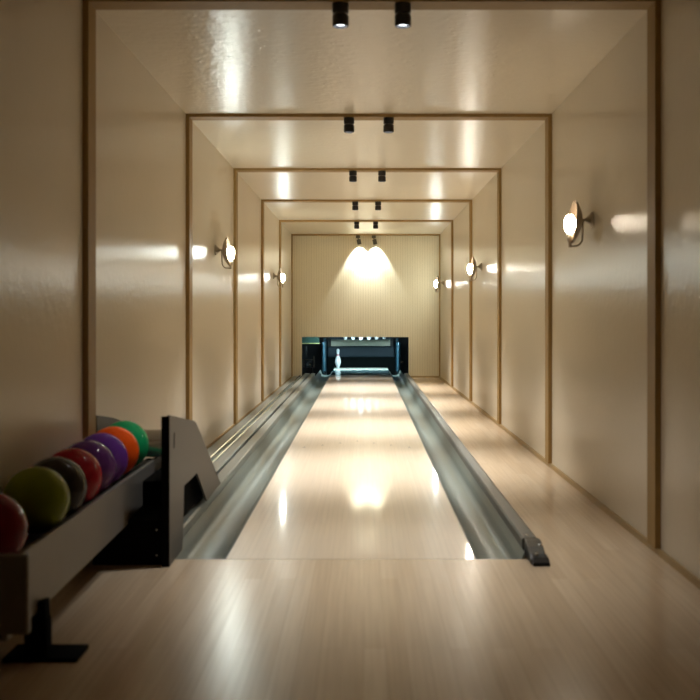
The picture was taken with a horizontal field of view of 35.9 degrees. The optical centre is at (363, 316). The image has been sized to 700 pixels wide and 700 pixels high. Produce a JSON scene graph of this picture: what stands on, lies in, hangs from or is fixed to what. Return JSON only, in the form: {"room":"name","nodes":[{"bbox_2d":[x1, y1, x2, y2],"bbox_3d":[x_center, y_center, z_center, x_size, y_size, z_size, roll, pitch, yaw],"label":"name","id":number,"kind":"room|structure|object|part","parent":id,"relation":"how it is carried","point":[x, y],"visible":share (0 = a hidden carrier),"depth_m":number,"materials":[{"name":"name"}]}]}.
{"room":"sports facility","nodes":[
{"label":"sports facility","id":0,"kind":"room"},
{"bbox_2d":[0,0,290,492],"bbox_3d":[-1.249,-0.122,6.550,0.100,2.685,23.100,0,0,0],"label":"wall","id":1,"kind":"structure","parent":0,"point":[141,129],"depth_m":5.21,"materials":[{"name":"paint"}]},
{"bbox_2d":[215,237,233,268],"bbox_3d":[-1.121,-0.515,8.720,0.155,0.262,0.248,0,0,0],"label":"wall sconce","id":2,"kind":"object","parent":1,"relation":"attached to","point":[227,251],"visible":1,"depth_m":8.70,"materials":[{"name":"gold metal"}]},
{"bbox_3d":[-1.176,-0.536,8.720,0.046,0.084,0.084,0,0,0],"label":"plate","id":3,"kind":"part","parent":2,"relation":"part of","materials":[{"name":"gold metal"}]},
{"bbox_3d":[-1.110,-0.523,8.720,0.063,0.247,0.248,0,0,0],"label":"lamp shade","id":4,"kind":"part","parent":2,"relation":"part of","materials":[{"name":"gold metal"}]},
{"bbox_3d":[-1.111,-0.461,8.720,0.085,0.151,0.010,0,0,0],"label":"arm","id":5,"kind":"part","parent":2,"relation":"part of","materials":[{"name":"gold metal"}]},
{"bbox_3d":[-1.075,-0.512,8.720,0.062,0.106,0.062,0,0,0],"label":"bulb","id":6,"kind":"part","parent":2,"relation":"part of","materials":[{"name":"white glass"}]},
{"bbox_2d":[206,376,292,448],"bbox_3d":[-1.193,1.005,6.500,0.012,0.030,23.000,0,0,0],"label":"baseboard","id":7,"kind":"structure","parent":1,"relation":"attached to","point":[275,390],"depth_m":10.57,"materials":[{"name":"brown wood"}]},
{"bbox_2d":[273,268,284,287],"bbox_3d":[-1.121,-0.515,14.300,0.155,0.262,0.248,0,0,0],"label":"wall sconce","id":8,"kind":"object","parent":1,"relation":"attached to","point":[281,277],"visible":1,"depth_m":14.27,"materials":[{"name":"gold metal"}]},
{"bbox_3d":[-1.110,-0.523,14.300,0.063,0.247,0.248,0,0,0],"label":"lamp shade","id":9,"kind":"part","parent":8,"relation":"part of","materials":[{"name":"gold metal"}]},
{"bbox_2d":[279,220,452,386],"bbox_3d":[0.034,-0.188,15.337,2.466,2.355,0.130,0,0,0],"label":"trim","id":10,"kind":"structure","parent":1,"relation":"attached to","point":[280,221],"depth_m":15.27,"materials":[{"name":"brown wood"}]},
{"bbox_2d":[261,200,471,400],"bbox_3d":[0.034,-0.188,12.670,2.466,2.355,0.130,0,0,0],"label":"trim","id":11,"kind":"structure","parent":1,"relation":"attached to","point":[262,201],"depth_m":12.61,"materials":[{"name":"brown wood"}]},
{"bbox_2d":[233,168,500,423],"bbox_3d":[0.034,-0.188,10.003,2.466,2.355,0.130,0,0,0],"label":"trim","id":12,"kind":"structure","parent":1,"relation":"attached to","point":[235,170],"depth_m":9.94,"materials":[{"name":"brown wood"}]},
{"bbox_2d":[186,114,551,463],"bbox_3d":[0.034,-0.188,7.336,2.466,2.355,0.130,0,0,0],"label":"trim","id":13,"kind":"structure","parent":1,"relation":"attached to","point":[189,117],"depth_m":7.27,"materials":[{"name":"brown wood"}]},
{"bbox_2d":[83,0,660,548],"bbox_3d":[0.034,-0.188,4.669,2.466,2.355,0.130,0,0,0],"label":"trim","id":14,"kind":"structure","parent":1,"relation":"attached to","point":[653,7],"depth_m":4.63,"materials":[{"name":"brown wood"}]},
{"bbox_2d":[0,378,699,699],"bbox_3d":[0.034,1.120,6.550,2.666,0.200,23.100,0,0,0],"label":"floor","id":15,"kind":"structure","parent":0,"point":[608,618],"depth_m":3.58,"materials":[{"name":"beige wood"}]},
{"bbox_2d":[0,457,160,662],"bbox_3d":[-1.012,0.831,4.107,0.333,0.379,2.425,0,0,0],"label":"ball rack","id":16,"kind":"object","parent":15,"relation":"on","point":[47,561],"visible":0.81,"depth_m":3.31,"materials":[{"name":"black plastic"}]},
{"bbox_2d":[0,493,27,552],"bbox_3d":[-1.064,0.604,3.060,0.216,0.216,0.216,0,0,0],"label":"ball","id":17,"kind":"object","parent":16,"relation":"on","point":[13,519],"visible":0.79,"depth_m":3.02,"materials":[{"name":"red plastic"}]},
{"bbox_3d":[-1.039,0.748,2.912,0.278,0.214,0.033,0,0,0],"label":"panel","id":18,"kind":"part","parent":16,"relation":"part of","materials":[{"name":"black metal"}]},
{"bbox_2d":[2,466,69,533],"bbox_3d":[-1.064,0.596,3.506,0.216,0.216,0.216,0,0,0],"label":"ball","id":19,"kind":"object","parent":16,"relation":"on","point":[43,494],"visible":0.83,"depth_m":3.43,"materials":[{"name":"yellow plastic"}]},
{"bbox_3d":[-0.972,0.925,3.223,0.072,0.165,0.054,0,0,0],"label":"post","id":20,"kind":"part","parent":16,"relation":"part of","materials":[{"name":"black metal"}]},
{"bbox_3d":[-0.955,1.013,3.250,0.220,0.014,0.140,0,0,0],"label":"plate","id":21,"kind":"part","parent":16,"relation":"part of","materials":[{"name":"black paint"}]},
{"bbox_2d":[32,457,86,517],"bbox_3d":[-1.064,0.591,3.722,0.216,0.216,0.216,0,0,0],"label":"ball","id":22,"kind":"object","parent":16,"relation":"on","point":[73,475],"visible":0.43,"depth_m":3.68,"materials":[{"name":"brown plastic"}]},
{"bbox_2d":[51,448,101,505],"bbox_3d":[-1.064,0.587,3.938,0.216,0.216,0.216,0,0,0],"label":"ball","id":23,"kind":"object","parent":16,"relation":"on","point":[92,470],"visible":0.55,"depth_m":3.89,"materials":[{"name":"red plastic"}]},
{"bbox_2d":[68,440,115,494],"bbox_3d":[-1.064,0.583,4.154,0.216,0.216,0.216,0,0,0],"label":"ball","id":24,"kind":"object","parent":16,"relation":"on","point":[104,456],"visible":0.44,"depth_m":4.11,"materials":[{"name":"plastic"}]},
{"bbox_2d":[83,433,127,483],"bbox_3d":[-1.064,0.579,4.370,0.216,0.216,0.216,0,0,0],"label":"ball","id":25,"kind":"object","parent":16,"relation":"on","point":[119,451],"visible":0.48,"depth_m":4.33,"materials":[{"name":"purple plastic"}]},
{"bbox_2d":[97,426,138,474],"bbox_3d":[-1.064,0.575,4.585,0.216,0.216,0.216,0,0,0],"label":"ball","id":26,"kind":"object","parent":16,"relation":"on","point":[127,438],"visible":0.41,"depth_m":4.54,"materials":[{"name":"orange plastic"}]},
{"bbox_2d":[108,420,148,466],"bbox_3d":[-1.064,0.570,4.800,0.216,0.216,0.216,0,0,0],"label":"ball","id":27,"kind":"object","parent":16,"relation":"on","point":[138,432],"visible":0.4,"depth_m":4.76,"materials":[{"name":"green plastic"}]},
{"bbox_2d":[93,415,219,566],"bbox_3d":[-0.991,0.712,5.214,0.400,0.617,1.640,0,0,0],"label":"machine","id":28,"kind":"object","parent":15,"relation":"on","point":[153,535],"visible":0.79,"depth_m":4.55,"materials":[{"name":"black paint"}]},
{"bbox_3d":[-1.181,0.728,5.360,0.020,0.584,1.240,0,0,0],"label":"plate","id":29,"kind":"part","parent":28,"relation":"part of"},
{"bbox_3d":[-0.968,0.927,4.444,0.291,0.185,0.020,0,0,0],"label":"panel","id":30,"kind":"part","parent":28,"relation":"part of","materials":[{"name":"black paint"}]},
{"bbox_3d":[-0.808,0.714,4.397,0.032,0.613,0.007,0,0,0],"label":"edge trim","id":31,"kind":"part","parent":28,"relation":"part of","materials":[{"name":"black paint"}]},
{"bbox_3d":[-0.798,0.712,5.190,0.010,0.617,1.580,0,0,0],"label":"plate","id":32,"kind":"part","parent":28,"relation":"part of","materials":[{"name":"grey metal"}]},
{"bbox_2d":[183,373,314,536],"bbox_3d":[-0.846,0.982,11.365,0.070,0.076,13.270,0,0,0],"label":"cap","id":33,"kind":"object","parent":15,"relation":"on","point":[225,475],"visible":0.62,"depth_m":7.24,"materials":[{"name":"grey metal"}]},
{"bbox_2d":[176,370,332,558],"bbox_3d":[-0.694,1.052,12.331,0.229,0.124,15.579,0,0,0],"label":"gutter","id":34,"kind":"object","parent":15,"relation":"on","point":[215,533],"visible":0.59,"depth_m":6.56,"materials":[{"name":"grey metal"}]},
{"bbox_2d":[207,373,309,473],"bbox_3d":[-1.036,0.979,11.750,0.268,0.083,12.500,0,0,0],"label":"track","id":35,"kind":"object","parent":15,"relation":"on","point":[221,452],"visible":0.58,"depth_m":9.46,"materials":[{"name":"metal"}]},
{"bbox_2d":[226,368,474,558],"bbox_3d":[-0.054,1.120,13.021,1.049,0.201,16.959,0,0,0],"label":"lane","id":36,"kind":"object","parent":15,"relation":"on","point":[357,479],"visible":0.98,"depth_m":6.29,"materials":[{"name":"beige wood"}]},
{"bbox_2d":[335,349,340,367],"bbox_3d":[-0.512,0.829,21.402,0.121,0.381,0.121,0,0,0],"label":"pin","id":37,"kind":"object","parent":36,"relation":"on","point":[337,360],"visible":1,"depth_m":21.37,"materials":[{"name":"white plastic"}]},
{"bbox_2d":[389,370,524,558],"bbox_3d":[0.573,1.052,12.331,0.206,0.124,15.579,0,0,0],"label":"gutter","id":38,"kind":"object","parent":15,"relation":"on","point":[487,535],"visible":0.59,"depth_m":6.51,"materials":[{"name":"grey metal"}]},
{"bbox_2d":[404,373,549,565],"bbox_3d":[0.719,0.980,11.197,0.084,0.081,13.585,0,0,0],"label":"cap","id":39,"kind":"object","parent":15,"relation":"on","point":[533,548],"visible":0.98,"depth_m":5.72,"materials":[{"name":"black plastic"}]},
{"bbox_2d":[302,337,407,375],"bbox_3d":[0.034,0.330,22.650,3.066,1.820,0.100,0,0,0],"label":"wall","id":40,"kind":"structure","parent":0,"point":[313,350],"depth_m":22.60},
{"bbox_2d":[293,236,438,375],"bbox_3d":[0.034,-0.072,18.050,2.466,2.585,0.100,0,0,0],"label":"wall","id":41,"kind":"structure","parent":0,"point":[342,287],"depth_m":18.00,"materials":[{"name":"beige wood"}]},
{"bbox_2d":[356,235,360,244],"bbox_3d":[-0.084,-1.266,17.896,0.094,0.157,0.086,0,0,0],"label":"washer","id":42,"kind":"object","parent":41,"relation":"attached to","point":[357,236],"visible":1,"depth_m":17.87,"materials":[{"name":"brown metal"}]},
{"bbox_2d":[291,234,439,375],"bbox_3d":[0.034,-0.188,17.930,2.466,2.355,0.130,0,0,0],"label":"trim","id":43,"kind":"structure","parent":41,"relation":"attached to","point":[292,235],"depth_m":17.86,"materials":[{"name":"brown wood"}]},
{"bbox_2d":[372,235,376,244],"bbox_3d":[0.178,-1.266,17.896,0.094,0.157,0.086,0,0,0],"label":"washer","id":44,"kind":"object","parent":41,"relation":"attached to","point":[374,240],"visible":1,"depth_m":17.87,"materials":[{"name":"brown metal"}]},
{"bbox_2d":[411,376,438,377],"bbox_3d":[1.016,1.005,17.995,0.477,0.030,0.010,0,0,0],"label":"baseboard","id":45,"kind":"structure","parent":41,"relation":"attached to","point":[411,376],"depth_m":17.99,"materials":[{"name":"brown wood"}]},
{"bbox_2d":[96,10,646,233],"bbox_3d":[0.034,-1.415,6.550,2.466,0.100,23.100,0,0,0],"label":"ceiling","id":46,"kind":"structure","parent":0,"point":[207,61],"depth_m":6.38,"materials":[{"name":"paint"}]},
{"bbox_2d":[332,1,348,28],"bbox_3d":[-0.100,-1.295,4.642,0.071,0.098,0.071,0,0,0],"label":"ceiling spotlight","id":47,"kind":"object","parent":46,"relation":"attached to","point":[340,9],"visible":1,"depth_m":4.61,"materials":[{"name":"black metal"}]},
{"bbox_2d":[344,117,353,132],"bbox_3d":[-0.100,-1.295,7.309,0.071,0.098,0.071,0,0,0],"label":"ceiling spotlight","id":48,"kind":"object","parent":46,"relation":"attached to","point":[348,121],"visible":1,"depth_m":7.28,"materials":[{"name":"black metal"}]},
{"bbox_2d":[349,170,356,181],"bbox_3d":[-0.100,-1.295,9.976,0.071,0.098,0.071,0,0,0],"label":"ceiling spotlight","id":49,"kind":"object","parent":46,"relation":"attached to","point":[352,174],"visible":1,"depth_m":9.95,"materials":[{"name":"black metal"}]},
{"bbox_2d":[352,201,357,209],"bbox_3d":[-0.100,-1.295,12.643,0.071,0.098,0.071,0,0,0],"label":"ceiling spotlight","id":50,"kind":"object","parent":46,"relation":"attached to","point":[354,203],"visible":1,"depth_m":12.62,"materials":[{"name":"black metal"}]},
{"bbox_2d":[354,221,358,228],"bbox_3d":[-0.100,-1.295,15.310,0.071,0.098,0.071,0,0,0],"label":"ceiling spotlight","id":51,"kind":"object","parent":46,"relation":"attached to","point":[356,224],"visible":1,"depth_m":15.28,"materials":[{"name":"black metal"}]},
{"bbox_2d":[373,221,377,228],"bbox_3d":[0.168,-1.295,15.310,0.071,0.098,0.071,0,0,0],"label":"ceiling spotlight","id":52,"kind":"object","parent":46,"relation":"attached to","point":[375,223],"visible":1,"depth_m":15.28,"materials":[{"name":"black metal"}]},
{"bbox_2d":[375,201,380,209],"bbox_3d":[0.168,-1.295,12.643,0.071,0.098,0.071,0,0,0],"label":"ceiling spotlight","id":53,"kind":"object","parent":46,"relation":"attached to","point":[377,203],"visible":1,"depth_m":12.62,"materials":[{"name":"black metal"}]},
{"bbox_2d":[378,170,385,181],"bbox_3d":[0.168,-1.295,9.976,0.071,0.098,0.071,0,0,0],"label":"ceiling spotlight","id":54,"kind":"object","parent":46,"relation":"attached to","point":[381,174],"visible":1,"depth_m":9.95,"materials":[{"name":"black metal"}]},
{"bbox_2d":[383,117,393,132],"bbox_3d":[0.168,-1.295,7.309,0.071,0.098,0.071,0,0,0],"label":"ceiling spotlight","id":55,"kind":"object","parent":46,"relation":"attached to","point":[388,127],"visible":1,"depth_m":7.28,"materials":[{"name":"black metal"}]},
{"bbox_2d":[395,1,410,28],"bbox_3d":[0.168,-1.295,4.642,0.071,0.098,0.071,0,0,0],"label":"ceiling spotlight","id":56,"kind":"object","parent":46,"relation":"attached to","point":[402,9],"visible":1,"depth_m":4.61,"materials":[{"name":"black metal"}]},
{"bbox_2d":[440,0,699,578],"bbox_3d":[1.317,-0.122,6.550,0.100,2.685,23.100,0,0,0],"label":"wall","id":57,"kind":"structure","parent":0,"point":[599,131],"depth_m":5.66,"materials":[{"name":"paint"}]},
{"bbox_2d":[434,276,443,291],"bbox_3d":[1.190,-0.515,17.100,0.155,0.262,0.248,0,0,0],"label":"wall sconce","id":58,"kind":"object","parent":57,"relation":"attached to","point":[437,284],"visible":1,"depth_m":17.07,"materials":[{"name":"gold metal"}]},
{"bbox_2d":[467,256,481,280],"bbox_3d":[1.190,-0.515,11.600,0.155,0.262,0.248,0,0,0],"label":"wall sconce","id":59,"kind":"object","parent":57,"relation":"attached to","point":[472,268],"visible":1,"depth_m":11.58,"materials":[{"name":"gold metal"}]},
{"bbox_3d":[1.143,-0.512,11.600,0.062,0.106,0.062,0,0,0],"label":"bulb","id":60,"kind":"part","parent":59,"relation":"part of","materials":[{"name":"white glass"}]},
{"bbox_3d":[1.178,-0.523,11.600,0.063,0.247,0.248,0,0,0],"label":"lamp shade","id":61,"kind":"part","parent":59,"relation":"part of","materials":[{"name":"gold metal"}]},
{"bbox_2d":[439,376,699,588],"bbox_3d":[1.261,1.005,6.500,0.012,0.030,23.000,0,0,0],"label":"baseboard","id":62,"kind":"structure","parent":57,"relation":"attached to","point":[672,562],"depth_m":5.60,"materials":[{"name":"brown wood"}]},
{"bbox_2d":[564,200,593,246],"bbox_3d":[1.190,-0.515,5.990,0.155,0.262,0.248,0,0,0],"label":"wall sconce","id":63,"kind":"object","parent":57,"relation":"attached to","point":[573,223],"visible":1,"depth_m":5.97,"materials":[{"name":"gold metal"}]},
{"bbox_3d":[1.143,-0.512,5.990,0.062,0.106,0.062,0,0,0],"label":"bulb","id":64,"kind":"part","parent":63,"relation":"part of","materials":[{"name":"white glass"}]},
{"bbox_3d":[1.178,-0.523,5.990,0.063,0.247,0.248,0,0,0],"label":"lamp shade","id":65,"kind":"part","parent":63,"relation":"part of","materials":[{"name":"gold metal"}]},
{"bbox_3d":[1.179,-0.461,5.990,0.085,0.151,0.010,0,0,0],"label":"arm","id":66,"kind":"part","parent":63,"relation":"part of","materials":[{"name":"gold metal"}]},
{"bbox_3d":[1.244,-0.536,5.990,0.046,0.084,0.084,0,0,0],"label":"plate","id":67,"kind":"part","parent":63,"relation":"part of","materials":[{"name":"gold metal"}]},
{"bbox_3d":[0.034,-0.630,20.400,3.266,0.100,4.600,0,0,0],"label":"ceiling","id":68,"kind":"structure","parent":0,"visible":0},
{"bbox_2d":[330,337,390,339],"bbox_3d":[-0.054,-0.060,20.852,1.560,1.040,1.595,0,0,0],"label":"pinsetter","id":69,"kind":"object","parent":68,"relation":"hanging from","point":[331,338],"visible":0.02,"depth_m":21.52,"materials":[{"name":"white"}]},
{"bbox_3d":[0.034,1.305,20.400,3.266,0.130,4.600,0,0,0],"label":"floor","id":70,"kind":"structure","parent":0,"visible":0},
{"bbox_2d":[302,359,312,373],"bbox_3d":[-1.039,0.990,20.309,0.222,0.500,0.221,0,0,0],"label":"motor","id":71,"kind":"object","parent":70,"relation":"on","point":[309,369],"visible":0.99,"depth_m":20.25,"materials":[{"name":"metal"}]},
{"bbox_2d":[302,337,318,366],"bbox_3d":[-1.005,0.780,20.430,0.330,0.920,0.060,0,0,0],"label":"frame","id":72,"kind":"object","parent":70,"relation":"on","point":[304,339],"visible":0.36,"depth_m":20.40,"materials":[{"name":"green metal"}]},
{"bbox_2d":[321,342,325,374],"bbox_3d":[-0.766,0.830,20.870,0.120,0.680,1.460,0,0,0],"label":"kickback","id":73,"kind":"object","parent":70,"relation":"on","point":[323,345],"visible":0.85,"depth_m":20.15,"materials":[{"name":"metal"}]},
{"bbox_3d":[-0.766,0.780,20.170,0.060,0.580,0.059,0,0,0],"label":"edge post","id":74,"kind":"part","parent":73,"relation":"part of","materials":[{"name":"metal"}]},
{"bbox_3d":[-0.766,0.835,20.900,0.040,0.670,1.400,0,0,0],"label":"panel","id":75,"kind":"part","parent":73,"relation":"part of","materials":[{"name":"metal"}]},
{"bbox_2d":[324,337,398,345],"bbox_3d":[-0.054,0.495,21.670,1.500,0.210,0.080,0,0,0],"label":"board","id":76,"kind":"object","parent":73,"relation":"attached to","point":[330,342],"visible":0.74,"depth_m":21.66,"materials":[{"name":"metal"}]},
{"bbox_2d":[328,346,394,374],"bbox_3d":[-0.054,0.907,21.760,1.350,0.625,0.120,0,0,0],"label":"cushion","id":77,"kind":"object","parent":70,"relation":"on","point":[350,356],"visible":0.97,"depth_m":21.72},
{"bbox_2d":[396,342,402,374],"bbox_3d":[0.670,0.830,20.870,0.146,0.680,1.460,0,0,0],"label":"kickback","id":78,"kind":"object","parent":70,"relation":"on","point":[398,345],"visible":0.74,"depth_m":20.16,"materials":[{"name":"metal"}]},
{"bbox_3d":[0.657,0.835,20.900,0.040,0.670,1.400,0,0,0],"label":"panel","id":79,"kind":"part","parent":78,"relation":"part of","materials":[{"name":"metal"}]},
{"bbox_3d":[0.657,0.780,20.170,0.060,0.580,0.059,0,0,0],"label":"edge post","id":80,"kind":"part","parent":78,"relation":"part of","materials":[{"name":"metal"}]}
]}

